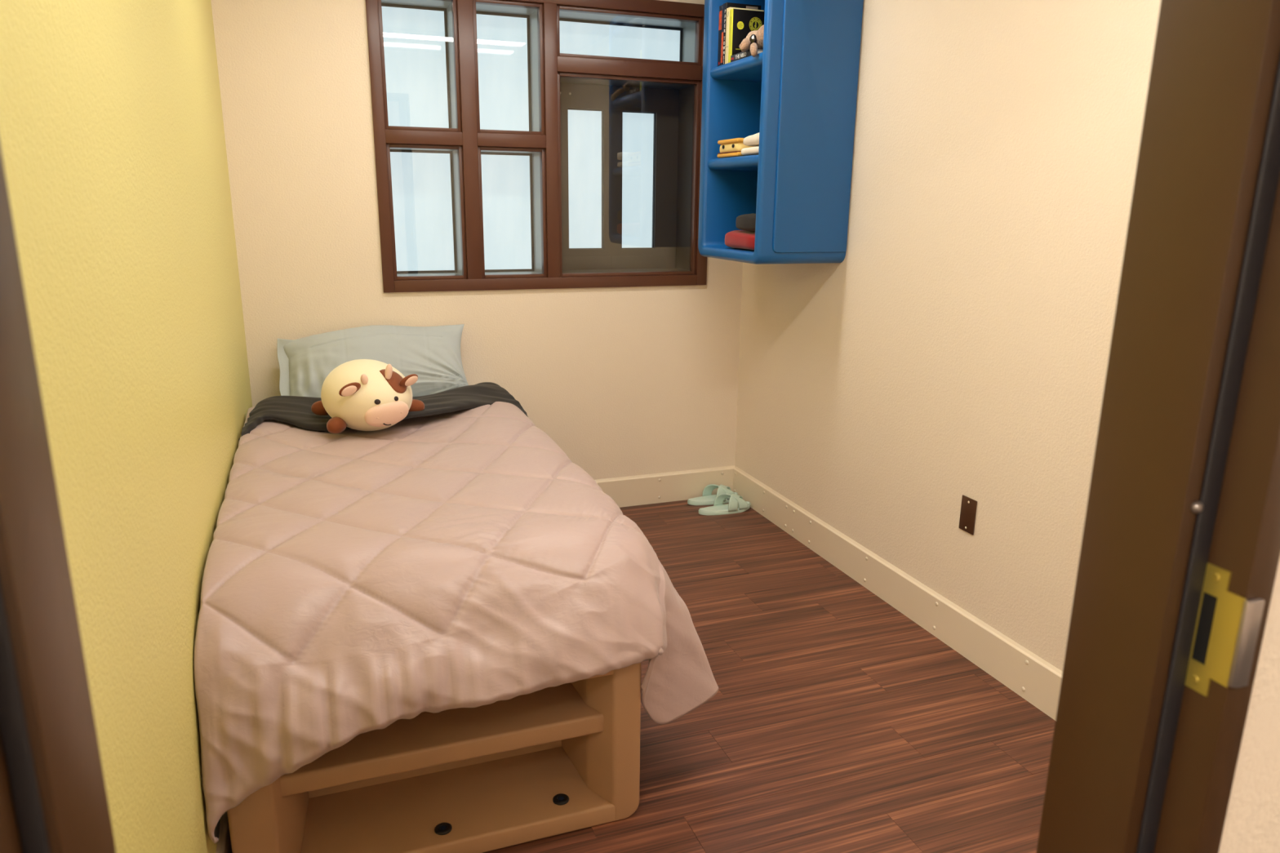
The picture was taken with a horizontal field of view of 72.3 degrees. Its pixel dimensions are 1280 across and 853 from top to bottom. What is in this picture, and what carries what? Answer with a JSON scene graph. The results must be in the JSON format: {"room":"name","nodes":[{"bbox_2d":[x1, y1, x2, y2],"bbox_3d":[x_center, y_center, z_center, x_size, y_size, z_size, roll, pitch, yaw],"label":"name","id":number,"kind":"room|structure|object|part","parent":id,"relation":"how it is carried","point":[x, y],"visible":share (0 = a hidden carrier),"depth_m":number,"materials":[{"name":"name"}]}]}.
{"room":"bedroom","nodes":[
{"label":"bedroom","id":0,"kind":"room"},
{"bbox_2d":[0,0,252,852],"bbox_3d":[-1.163,-0.334,2.104,0.120,2.690,3.462,-5,15,-20],"label":"wall","id":1,"kind":"structure","parent":0,"point":[113,139],"depth_m":1.45,"materials":[{"name":"yellow paint"}]},
{"bbox_2d":[0,144,115,852],"bbox_3d":[-0.394,0.244,0.557,0.056,2.360,0.154,-5,15,-20],"label":"door frame","id":2,"kind":"structure","parent":1,"relation":"attached to","point":[53,795],"depth_m":0.53,"materials":[{"name":"brown wood"}]},
{"bbox_2d":[216,811,232,852],"bbox_3d":[-1.112,0.887,2.436,0.014,0.162,3.448,-5,15,-20],"label":"baseboard","id":3,"kind":"structure","parent":1,"relation":"attached to","point":[224,845],"depth_m":2.00,"materials":[{"name":"beige wood"}]},
{"bbox_2d":[210,0,742,479],"bbox_3d":[-0.638,-0.876,4.233,2.622,2.690,0.300,-5,15,-20],"label":"wall","id":4,"kind":"structure","parent":0,"point":[626,381],"depth_m":3.90,"materials":[{"name":"beige paint"}]},
{"bbox_2d":[365,0,706,292],"bbox_3d":[-0.448,-1.329,4.163,1.587,1.310,0.286,-5,15,-20],"label":"window","id":5,"kind":"structure","parent":4,"relation":"in","point":[519,144],"depth_m":4.14,"materials":[{"name":"brown wood"}]},
{"bbox_3d":[-1.021,-1.619,3.971,0.330,0.557,0.008,-5,15,-20],"label":"frosted pane","id":6,"kind":"part","parent":5,"relation":"part of","materials":[{"name":"grey glass"}]},
{"bbox_3d":[-1.028,-1.009,4.129,0.330,0.590,0.008,-5,15,-20],"label":"frosted pane","id":7,"kind":"part","parent":5,"relation":"part of","materials":[{"name":"grey glass"}]},
{"bbox_3d":[-0.656,-1.649,4.102,0.314,0.557,0.008,-5,15,-20],"label":"frosted pane","id":8,"kind":"part","parent":5,"relation":"part of","materials":[{"name":"grey glass"}]},
{"bbox_3d":[-0.663,-1.038,4.259,0.314,0.590,0.008,-5,15,-20],"label":"frosted pane","id":9,"kind":"part","parent":5,"relation":"part of","materials":[{"name":"grey glass"}]},
{"bbox_3d":[-0.279,-1.238,4.406,0.226,0.715,0.006,-5,15,-20],"label":"frosted pane","id":10,"kind":"part","parent":5,"relation":"part of","materials":[{"name":"grey glass"}]},
{"bbox_3d":[-0.130,-1.249,4.430,0.716,0.923,0.015,-5,15,-20],"label":"slotted panel","id":11,"kind":"part","parent":5,"relation":"part of","materials":[{"name":"brown wood"}]},
{"bbox_3d":[-0.116,-1.858,4.252,0.716,0.216,0.008,-5,15,-20],"label":"frosted pane","id":12,"kind":"part","parent":5,"relation":"part of","materials":[{"name":"grey glass"}]},
{"bbox_3d":[-0.017,-1.259,4.500,0.222,0.715,0.006,-5,15,-20],"label":"frosted pane","id":13,"kind":"part","parent":5,"relation":"part of","materials":[{"name":"grey glass"}]},
{"bbox_2d":[594,465,735,507],"bbox_3d":[-0.597,0.385,4.404,2.382,0.162,0.018,-5,15,-20],"label":"baseboard","id":14,"kind":"structure","parent":4,"relation":"attached to","point":[655,488],"depth_m":4.66,"materials":[{"name":"beige wood"}]},
{"bbox_2d":[484,499,1055,852],"bbox_3d":[0.540,1.176,1.832,6.500,0.060,6.550,-5,15,-20],"label":"floor","id":15,"kind":"structure","parent":0,"point":[835,722],"depth_m":2.67,"materials":[{"name":"brown wood"}]},
{"bbox_2d":[226,662,640,852],"bbox_3d":[-0.836,0.570,3.096,0.960,0.452,2.256,-5,15,-20],"label":"bed","id":16,"kind":"object","parent":15,"relation":"on","point":[548,762],"visible":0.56,"depth_m":2.20,"materials":[{"name":"brown wood"}]},
{"bbox_2d":[440,826,446,830],"bbox_3d":[-0.485,0.990,2.157,0.015,0.002,0.017,-5,15,-20],"label":"socket","id":17,"kind":"object","parent":16,"relation":"attached to","point":[442,828],"depth_m":2.16,"materials":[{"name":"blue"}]},
{"bbox_2d":[557,796,564,800],"bbox_3d":[-0.205,0.965,2.268,0.015,0.002,0.017,-5,15,-20],"label":"socket","id":18,"kind":"object","parent":16,"relation":"attached to","point":[559,798],"depth_m":2.27,"materials":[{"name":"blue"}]},
{"bbox_3d":[-0.838,0.214,3.094,0.990,0.237,2.110,-5,15,-20],"label":"mattress","id":19,"kind":"object","parent":16,"relation":"on","visible":0},
{"bbox_2d":[277,324,468,397],"bbox_3d":[-1.154,-0.281,3.845,0.808,0.308,0.274,-5,15,-20],"label":"pillow","id":20,"kind":"object","parent":19,"relation":"on","point":[432,353],"visible":0.74,"depth_m":3.81,"materials":[{"name":"grey fabric"}]},
{"bbox_2d":[194,382,718,844],"bbox_3d":[-0.653,0.330,2.879,1.252,0.554,2.067,-5,15,-20],"label":"quilt","id":21,"kind":"object","parent":19,"relation":"on","point":[451,554],"visible":0.89,"depth_m":2.09,"materials":[{"name":"pink fabric"},{"name":"dark grey fabric"}]},
{"bbox_2d":[311,359,424,433],"bbox_3d":[-0.997,-0.120,3.270,0.394,0.266,0.377,-8,17,-29],"label":"cow","id":22,"kind":"object","parent":21,"relation":"on","point":[358,394],"visible":1,"depth_m":3.15},
{"bbox_3d":[-1.207,-0.071,3.343,0.091,0.058,0.063,-5,15,-20],"label":"leg","id":23,"kind":"part","parent":22,"relation":"part of","materials":[{"name":"brown fabric"}]},
{"bbox_3d":[-1.094,-0.005,3.160,0.061,0.058,0.092,2,15,5],"label":"leg","id":24,"kind":"part","parent":22,"relation":"part of","materials":[{"name":"brown fabric"}]},
{"bbox_3d":[-0.877,-0.076,3.381,0.090,0.058,0.066,-5,15,-20],"label":"leg","id":25,"kind":"part","parent":22,"relation":"part of","materials":[{"name":"brown fabric"}]},
{"bbox_2d":[687,484,737,505],"bbox_3d":[0.392,0.358,4.686,0.292,0.094,0.103,-5,15,-20],"label":"slipper","id":26,"kind":"object","parent":15,"relation":"on","point":[707,498],"visible":0.73,"depth_m":4.68,"materials":[{"name":"green rubber"}]},
{"bbox_2d":[698,493,750,515],"bbox_3d":[0.441,0.396,4.542,0.292,0.094,0.103,-5,15,-20],"label":"slipper","id":27,"kind":"object","parent":15,"relation":"on","point":[736,504],"visible":1,"depth_m":4.53,"materials":[{"name":"green rubber"}]},
{"bbox_2d":[734,0,1160,671],"bbox_3d":[1.185,-0.524,2.946,0.120,2.690,3.462,-5,15,-20],"label":"wall","id":28,"kind":"structure","parent":0,"point":[959,343],"depth_m":2.98,"materials":[{"name":"beige paint"}]},
{"bbox_2d":[697,0,863,264],"bbox_3d":[0.567,-1.332,3.699,0.408,1.235,0.621,-5,15,-20],"label":"upper cabinet","id":29,"kind":"object","parent":28,"relation":"attached to","point":[799,93],"visible":0.96,"depth_m":3.49,"materials":[{"name":"blue wood"}]},
{"bbox_2d":[717,4,722,66],"bbox_3d":[0.413,-1.686,3.796,0.149,0.246,0.032,-5,15,-20],"label":"book","id":30,"kind":"object","parent":29,"relation":"on","point":[720,6],"visible":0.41,"depth_m":3.77,"materials":[{"name":"red paper"}]},
{"bbox_2d":[718,10,722,30],"bbox_3d":[0.345,-1.742,3.756,0.001,0.075,0.028,-5,15,-20],"label":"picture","id":31,"kind":"object","parent":30,"relation":"attached to","point":[720,11],"depth_m":3.75},
{"bbox_2d":[720,31,723,62],"bbox_3d":[0.352,-1.627,3.760,0.001,0.122,0.018,-5,15,-20],"label":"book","id":32,"kind":"object","parent":29,"relation":"on","point":[722,46],"depth_m":3.76,"materials":[{"name":"red paper"}]},
{"bbox_2d":[707,154,758,170],"bbox_3d":[0.564,-1.127,3.745,0.376,0.046,0.507,-5,15,-20],"label":"shelf","id":33,"kind":"object","parent":29,"relation":"attached to","point":[748,162],"depth_m":3.73,"materials":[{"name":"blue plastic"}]},
{"bbox_2d":[717,137,755,157],"bbox_3d":[0.434,-1.196,3.767,0.134,0.073,0.202,-5,15,-20],"label":"toy","id":34,"kind":"object","parent":29,"relation":"on","point":[730,147],"visible":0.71,"depth_m":3.71,"materials":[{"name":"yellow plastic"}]},
{"bbox_3d":[0.435,-1.223,3.760,0.134,0.017,0.202,-5,15,-20],"label":"lid","id":35,"kind":"part","parent":34,"relation":"part of","materials":[{"name":"orange plastic"}]},
{"bbox_2d":[710,52,762,81],"bbox_3d":[0.568,-1.496,3.650,0.376,0.046,0.507,-5,15,-20],"label":"shelf","id":36,"kind":"object","parent":29,"relation":"attached to","point":[749,68],"depth_m":3.67,"materials":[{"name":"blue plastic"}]},
{"bbox_2d":[724,230,755,249],"bbox_3d":[0.548,-0.796,3.748,0.295,0.080,0.349,-5,15,-20],"label":"shirt","id":37,"kind":"object","parent":29,"relation":"in","point":[741,239],"visible":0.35,"depth_m":3.69,"materials":[{"name":"red fabric"}]},
{"bbox_2d":[735,213,755,231],"bbox_3d":[0.564,-0.859,3.690,0.277,0.080,0.257,-5,15,-20],"label":"shirt","id":38,"kind":"object","parent":37,"relation":"on","point":[747,222],"visible":0.27,"depth_m":3.64,"materials":[{"name":"black fabric"}]},
{"bbox_2d":[720,2,760,65],"bbox_3d":[0.433,-1.679,3.765,0.164,0.248,0.042,-5,15,-20],"label":"book","id":39,"kind":"object","parent":29,"relation":"on","point":[726,5],"visible":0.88,"depth_m":3.73,"materials":[{"name":"black paper"}]},
{"bbox_2d":[724,7,764,63],"bbox_3d":[0.444,-1.658,3.735,0.161,0.224,0.031,-5,15,-20],"label":"book","id":40,"kind":"object","parent":29,"relation":"on","point":[728,9],"visible":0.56,"depth_m":3.70,"materials":[{"name":"beige paper"}]},
{"bbox_2d":[728,8,764,62],"bbox_3d":[0.456,-1.645,3.707,0.161,0.212,0.033,-5,15,-20],"label":"book","id":41,"kind":"object","parent":29,"relation":"on","point":[742,22],"visible":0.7,"depth_m":3.68,"materials":[{"name":"black paper"}]},
{"bbox_2d":[730,48,763,62],"bbox_3d":[0.478,-1.526,3.614,0.134,0.029,0.205,-5,15,-20],"label":"book","id":42,"kind":"object","parent":29,"relation":"on","point":[741,55],"visible":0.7,"depth_m":3.59,"materials":[{"name":"black paper"}]},
{"bbox_2d":[741,146,759,155],"bbox_3d":[0.568,-1.131,3.602,0.265,0.036,0.236,-5,15,-20],"label":"folded cloth","id":43,"kind":"object","parent":29,"relation":"on","point":[752,150],"visible":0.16,"depth_m":3.56,"materials":[{"name":"white fabric"}]},
{"bbox_2d":[742,132,759,146],"bbox_3d":[0.572,-1.173,3.582,0.266,0.056,0.217,-5,15,-20],"label":"folded cloth","id":44,"kind":"object","parent":43,"relation":"on","point":[753,140],"visible":0.2,"depth_m":3.54,"materials":[{"name":"white fabric"}]},
{"bbox_2d":[738,24,764,57],"bbox_3d":[0.492,-1.538,3.505,0.200,0.149,0.226,-5,15,-20],"label":"plush toy","id":45,"kind":"object","parent":29,"relation":"in","point":[753,41],"visible":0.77,"depth_m":3.51,"materials":[{"name":"beige fabric"}]},
{"bbox_3d":[0.426,-1.540,3.537,0.041,0.053,0.064,8,16,28],"label":"leg","id":46,"kind":"part","parent":45,"relation":"part of","materials":[{"name":"beige fabric"}]},
{"bbox_3d":[0.447,-1.478,3.437,0.030,0.064,0.112,2,15,5],"label":"leg","id":47,"kind":"part","parent":45,"relation":"part of","materials":[{"name":"beige fabric"}]},
{"bbox_3d":[0.699,-1.256,3.436,0.343,1.127,0.015,-5,15,-20],"label":"panel","id":48,"kind":"part","parent":29,"relation":"part of","materials":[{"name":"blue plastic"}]},
{"bbox_2d":[733,466,1062,720],"bbox_3d":[1.109,0.707,3.232,0.018,0.162,3.448,-5,15,-20],"label":"baseboard","id":49,"kind":"structure","parent":28,"relation":"attached to","point":[1037,681],"depth_m":3.34,"materials":[{"name":"beige wood"}]},
{"bbox_2d":[959,494,977,535],"bbox_3d":[1.144,0.309,3.058,0.008,0.125,0.074,-5,15,-20],"label":"cover plate","id":50,"kind":"object","parent":28,"relation":"attached to","point":[968,506],"visible":1,"depth_m":3.05,"materials":[{"name":"brown metal"}]},
{"bbox_2d":[1218,558,1279,852],"bbox_3d":[0.766,-0.009,0.931,6.300,2.690,0.130,-5,15,-20],"label":"wall","id":51,"kind":"structure","parent":0,"point":[1252,820],"depth_m":0.90,"materials":[{"name":"beige paint"}]},
{"bbox_2d":[1036,0,1279,852],"bbox_3d":[0.536,0.170,0.887,0.076,2.360,0.160,-5,15,-20],"label":"door frame","id":52,"kind":"structure","parent":51,"relation":"in","point":[1180,553],"depth_m":0.83,"materials":[{"name":"brown wood"}]},
{"bbox_3d":[0.554,0.200,0.845,0.002,0.131,0.043,-5,15,-20],"label":"strike plate","id":53,"kind":"part","parent":52,"relation":"part of","materials":[{"name":"gold metal"}]}
]}

